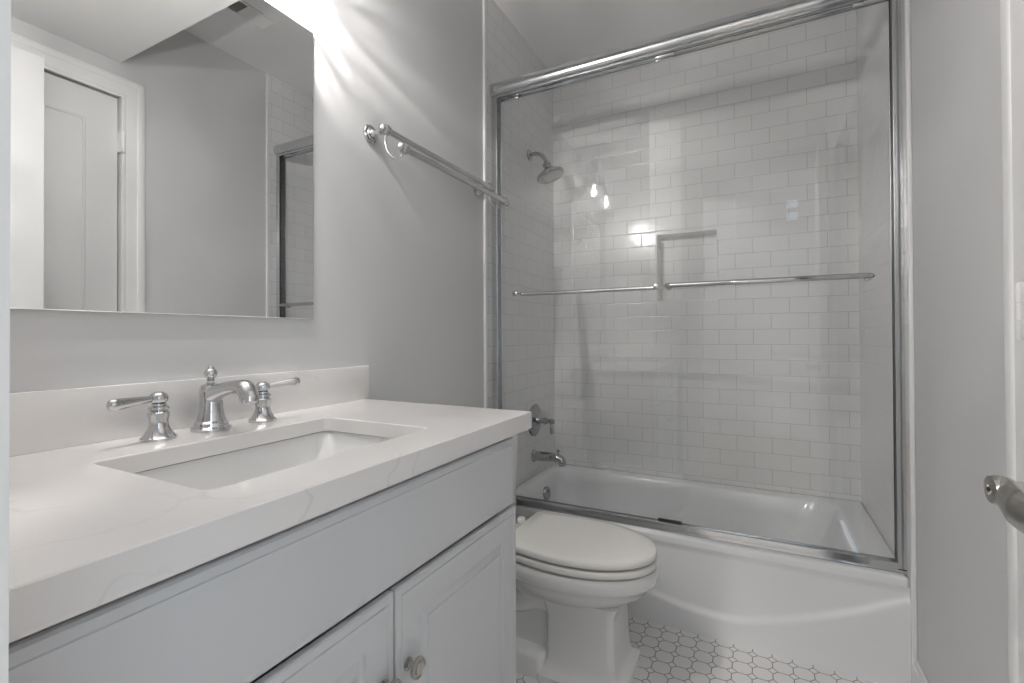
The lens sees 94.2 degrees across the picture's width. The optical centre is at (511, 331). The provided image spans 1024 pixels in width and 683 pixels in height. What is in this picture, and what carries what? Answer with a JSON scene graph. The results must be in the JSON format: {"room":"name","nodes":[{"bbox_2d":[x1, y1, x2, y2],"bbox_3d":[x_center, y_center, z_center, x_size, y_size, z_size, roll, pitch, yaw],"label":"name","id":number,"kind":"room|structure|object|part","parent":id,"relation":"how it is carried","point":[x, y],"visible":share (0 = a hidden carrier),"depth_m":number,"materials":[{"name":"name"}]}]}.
{"room":"bathroom","nodes":[
{"label":"bathroom","id":0,"kind":"room"},
{"bbox_2d":[10,0,554,485],"bbox_3d":[-0.391,-0.216,1.728,0.128,2.650,2.750,0,-1,27],"label":"wall","id":1,"kind":"structure","parent":0,"point":[398,289],"depth_m":1.63,"materials":[{"name":"grey paint"}]},
{"bbox_2d":[10,0,312,318],"bbox_3d":[-0.693,-0.429,1.017,0.005,0.785,0.643,0,-1,27],"label":"wall mirror","id":2,"kind":"object","parent":1,"relation":"attached to","point":[162,150],"visible":1,"depth_m":0.97,"materials":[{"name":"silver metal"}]},
{"bbox_2d":[9,365,368,456],"bbox_3d":[-0.676,0.151,1.024,0.020,0.101,0.995,0,-1,27],"label":"backsplash","id":3,"kind":"structure","parent":1,"relation":"attached to","point":[41,420],"depth_m":0.91,"materials":[{"name":"white stone"}]},
{"bbox_2d":[363,123,509,208],"bbox_3d":[-0.232,-0.588,1.751,0.155,0.128,0.701,0,-1,27],"label":"double towel bar","id":4,"kind":"object","parent":1,"relation":"attached to","point":[370,134],"visible":1,"depth_m":1.60,"materials":[{"name":"silver metal"}]},
{"bbox_3d":[-0.360,-0.572,1.456,0.079,0.092,0.006,0,-1,27],"label":"hook rod","id":5,"kind":"part","parent":4,"relation":"part of","materials":[{"name":"silver metal"}]},
{"bbox_3d":[-0.067,-0.568,2.024,0.079,0.092,0.006,0,-1,27],"label":"hook rod","id":6,"kind":"part","parent":4,"relation":"part of","materials":[{"name":"silver metal"}]},
{"bbox_2d":[482,0,487,407],"bbox_3d":[-0.119,-0.215,2.120,0.012,2.650,0.017,0,-1,27],"label":"trim","id":7,"kind":"structure","parent":1,"relation":"attached to","point":[483,1],"depth_m":2.12,"materials":[{"name":"white paint"}]},
{"bbox_2d":[528,404,554,435],"bbox_3d":[0.173,0.475,2.542,0.117,0.172,0.172,0,-1,27],"label":"shower valve","id":8,"kind":"object","parent":1,"relation":"attached to","point":[537,419],"visible":0.91,"depth_m":2.54,"materials":[{"name":"silver metal"}]},
{"bbox_3d":[0.181,0.475,2.538,0.099,0.048,0.048,0,-1,27],"label":"handle stem","id":9,"kind":"part","parent":8,"relation":"part of","materials":[{"name":"silver metal"}]},
{"bbox_2d":[527,149,563,183],"bbox_3d":[0.177,-0.878,2.491,0.193,0.190,0.150,0,-1,27],"label":"shower","id":10,"kind":"object","parent":1,"relation":"attached to","point":[550,174],"visible":1,"depth_m":2.47,"materials":[{"name":"silver metal"}]},
{"bbox_3d":[0.143,-0.912,2.509,0.115,0.086,0.021,0,-1,27],"label":"shower arm","id":11,"kind":"part","parent":10,"relation":"part of","materials":[{"name":"silver metal"}]},
{"bbox_2d":[531,449,566,466],"bbox_3d":[0.200,0.659,2.516,0.186,0.085,0.068,0,-1,27],"label":"tub spout","id":12,"kind":"object","parent":1,"relation":"attached to","point":[536,455],"visible":1,"depth_m":2.50,"materials":[{"name":"silver metal"}]},
{"bbox_2d":[494,0,784,67],"bbox_3d":[0.319,-1.573,1.369,1.740,0.050,2.750,0,-1,27],"label":"ceiling","id":13,"kind":"structure","parent":0,"point":[559,32],"depth_m":2.35,"materials":[{"name":"paint"}]},
{"bbox_2d":[516,616,877,682],"bbox_3d":[0.336,1.127,1.357,1.500,0.050,2.530,0,-1,27],"label":"floor","id":14,"kind":"structure","parent":0,"point":[667,654],"depth_m":1.58,"materials":[{"name":"tile"}]},
{"bbox_2d":[9,437,515,682],"bbox_3d":[-0.437,0.672,0.861,0.582,0.860,0.928,0,-1,27],"label":"vanity cabinet","id":15,"kind":"object","parent":14,"relation":"on","point":[413,579],"visible":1,"depth_m":0.68,"materials":[{"name":"paint"}]},
{"bbox_2d":[9,365,531,642],"bbox_3d":[-0.428,0.169,0.896,0.577,0.142,0.995,0,-1,27],"label":"countertop","id":16,"kind":"structure","parent":15,"relation":"on","point":[87,532],"depth_m":0.68,"materials":[{"name":"white stone"}]},
{"bbox_2d":[106,366,300,441],"bbox_3d":[-0.569,0.135,0.957,0.178,0.130,0.376,0,-1,27],"label":"faucet","id":17,"kind":"object","parent":16,"relation":"on","point":[211,417],"visible":1,"depth_m":0.94,"materials":[{"name":"silver metal"}]},
{"bbox_3d":[-0.673,0.124,0.855,0.031,0.026,0.102,0,0,21],"label":"lever","id":18,"kind":"part","parent":17,"relation":"part of","materials":[{"name":"silver metal"}]},
{"bbox_3d":[-0.660,0.167,0.888,0.057,0.066,0.057,0,-1,27],"label":"handle","id":19,"kind":"part","parent":17,"relation":"part of","materials":[{"name":"silver metal"}]},
{"bbox_3d":[-0.617,0.152,0.977,0.073,0.096,0.073,0,-1,27],"label":"spout","id":20,"kind":"part","parent":17,"relation":"part of","materials":[{"name":"silver metal"}]},
{"bbox_3d":[-0.620,0.088,0.978,0.025,0.036,0.025,0,-1,27],"label":"lift rod","id":21,"kind":"part","parent":17,"relation":"part of","materials":[{"name":"silver metal"}]},
{"bbox_3d":[-0.559,0.121,0.947,0.150,0.057,0.041,0,-1,27],"label":"spout","id":22,"kind":"part","parent":17,"relation":"part of","materials":[{"name":"silver metal"}]},
{"bbox_3d":[-0.563,0.168,1.075,0.057,0.066,0.057,0,-1,27],"label":"handle","id":23,"kind":"part","parent":17,"relation":"part of","materials":[{"name":"silver metal"}]},
{"bbox_3d":[-0.539,0.122,1.098,0.098,0.028,0.031,0,-1,-43],"label":"lever","id":24,"kind":"part","parent":17,"relation":"part of","materials":[{"name":"silver metal"}]},
{"bbox_2d":[133,431,392,489],"bbox_3d":[-0.406,0.302,0.854,0.360,0.138,0.508,0,-1,27],"label":"sink basin","id":25,"kind":"object","parent":16,"relation":"in","point":[233,467],"visible":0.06,"depth_m":0.97,"materials":[{"name":"ceramic"}]},
{"bbox_3d":[-0.294,0.696,0.577,0.013,0.555,0.431,0,-1,27],"label":"door","id":26,"kind":"part","parent":15,"relation":"part of","materials":[{"name":"paint"}]},
{"bbox_3d":[-0.190,0.555,0.737,0.028,0.035,0.035,0,-1,27],"label":"knob","id":27,"kind":"part","parent":15,"relation":"part of","materials":[{"name":"silver metal"}]},
{"bbox_3d":[-0.163,0.555,0.790,0.028,0.035,0.035,0,-1,27],"label":"knob","id":28,"kind":"part","parent":15,"relation":"part of","materials":[{"name":"silver metal"}]},
{"bbox_3d":[-0.094,0.699,0.964,0.013,0.555,0.430,0,-1,27],"label":"door","id":29,"kind":"part","parent":15,"relation":"part of","materials":[{"name":"paint"}]},
{"bbox_2d":[507,434,657,682],"bbox_3d":[0.098,0.738,1.651,0.790,0.736,0.470,0,-1,27],"label":"toilet","id":30,"kind":"object","parent":14,"relation":"on","point":[577,577],"visible":0.65,"depth_m":1.48,"materials":[{"name":"white ceramic"}]},
{"bbox_3d":[-0.159,0.573,1.784,0.200,0.330,0.450,0,-1,27],"label":"tank","id":31,"kind":"part","parent":30,"relation":"part of","materials":[{"name":"ceramic"}]},
{"bbox_3d":[0.236,0.690,1.579,0.475,0.022,0.356,0,-1,27],"label":"lid","id":32,"kind":"part","parent":30,"relation":"part of","materials":[{"name":"white plastic"}]},
{"bbox_3d":[0.236,0.719,1.579,0.480,0.020,0.359,0,-1,27],"label":"seat","id":33,"kind":"part","parent":30,"relation":"part of","materials":[{"name":"white plastic"}]},
{"bbox_2d":[515,463,910,682],"bbox_3d":[0.738,0.935,2.139,1.484,0.343,0.771,0,-1,27],"label":"bathtub","id":34,"kind":"object","parent":14,"relation":"on","point":[853,620],"visible":0.62,"depth_m":1.72,"materials":[{"name":"white ceramic"}]},
{"bbox_2d":[489,0,907,574],"bbox_3d":[0.580,-0.188,1.849,1.486,1.899,0.146,-1,-1,29],"label":"shower door frame","id":35,"kind":"structure","parent":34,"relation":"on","point":[787,13],"depth_m":1.69,"materials":[{"name":"metal"}]},
{"bbox_3d":[0.572,-1.109,1.851,1.484,0.056,0.074,0,-1,27],"label":"header rail","id":36,"kind":"part","parent":35,"relation":"part of","materials":[{"name":"metal"}]},
{"bbox_3d":[0.301,-0.172,2.006,0.790,1.804,0.006,0,-1,27],"label":"glass panel","id":37,"kind":"part","parent":35,"relation":"part of","materials":[{"name":"clear glass"}]},
{"bbox_2d":[515,463,908,586],"bbox_3d":[0.739,0.908,2.141,1.484,0.288,0.767,0,-1,27],"label":"tub basin","id":38,"kind":"object","parent":34,"relation":"in","point":[844,524],"depth_m":2.14,"materials":[{"name":"white ceramic"}]},
{"bbox_2d":[553,10,861,502],"bbox_3d":[0.933,-0.216,2.536,1.740,2.650,0.100,0,-1,27],"label":"wall","id":39,"kind":"structure","parent":0,"point":[759,148],"depth_m":2.42,"materials":[{"name":"tile"}]},
{"bbox_2d":[656,229,717,301],"bbox_3d":[0.933,-0.344,2.530,0.305,0.365,0.091,0,-1,27],"label":"trim","id":40,"kind":"structure","parent":39,"relation":"attached to","point":[708,231],"depth_m":2.54,"materials":[{"name":"white paint"}]},
{"bbox_2d":[856,0,1008,682],"bbox_3d":[1.041,-0.229,0.988,0.128,2.650,2.750,0,-1,27],"label":"wall","id":41,"kind":"structure","parent":0,"point":[962,600],"depth_m":1.19,"materials":[{"name":"grey paint"}]},
{"bbox_2d":[904,0,917,682],"bbox_3d":[1.203,-0.226,1.437,0.012,2.650,0.017,0,-1,27],"label":"trim","id":42,"kind":"structure","parent":41,"relation":"attached to","point":[913,547],"depth_m":1.43,"materials":[{"name":"white paint"}]},
{"bbox_2d":[912,660,928,682],"bbox_3d":[1.064,1.036,1.149,0.014,0.122,0.610,0,-1,27],"label":"baseboard","id":43,"kind":"structure","parent":41,"relation":"attached to","point":[918,674],"depth_m":1.38,"materials":[{"name":"white paint"}]},
{"bbox_2d":[1000,0,1023,682],"bbox_3d":[0.762,-0.047,0.469,0.150,2.281,0.859,0,-1,27],"label":"door","id":44,"kind":"structure","parent":41,"relation":"in","point":[1011,11],"depth_m":0.84,"materials":[{"name":"white paint"}]},
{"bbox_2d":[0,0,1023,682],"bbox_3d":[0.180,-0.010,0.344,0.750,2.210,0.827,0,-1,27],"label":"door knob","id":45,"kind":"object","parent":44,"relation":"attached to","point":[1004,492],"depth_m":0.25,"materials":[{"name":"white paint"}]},
{"bbox_3d":[0.530,0.185,0.487,0.027,0.049,0.127,0,-1,27],"label":"lever","id":46,"kind":"part","parent":45,"relation":"part of","materials":[{"name":"silver metal"}]}
]}

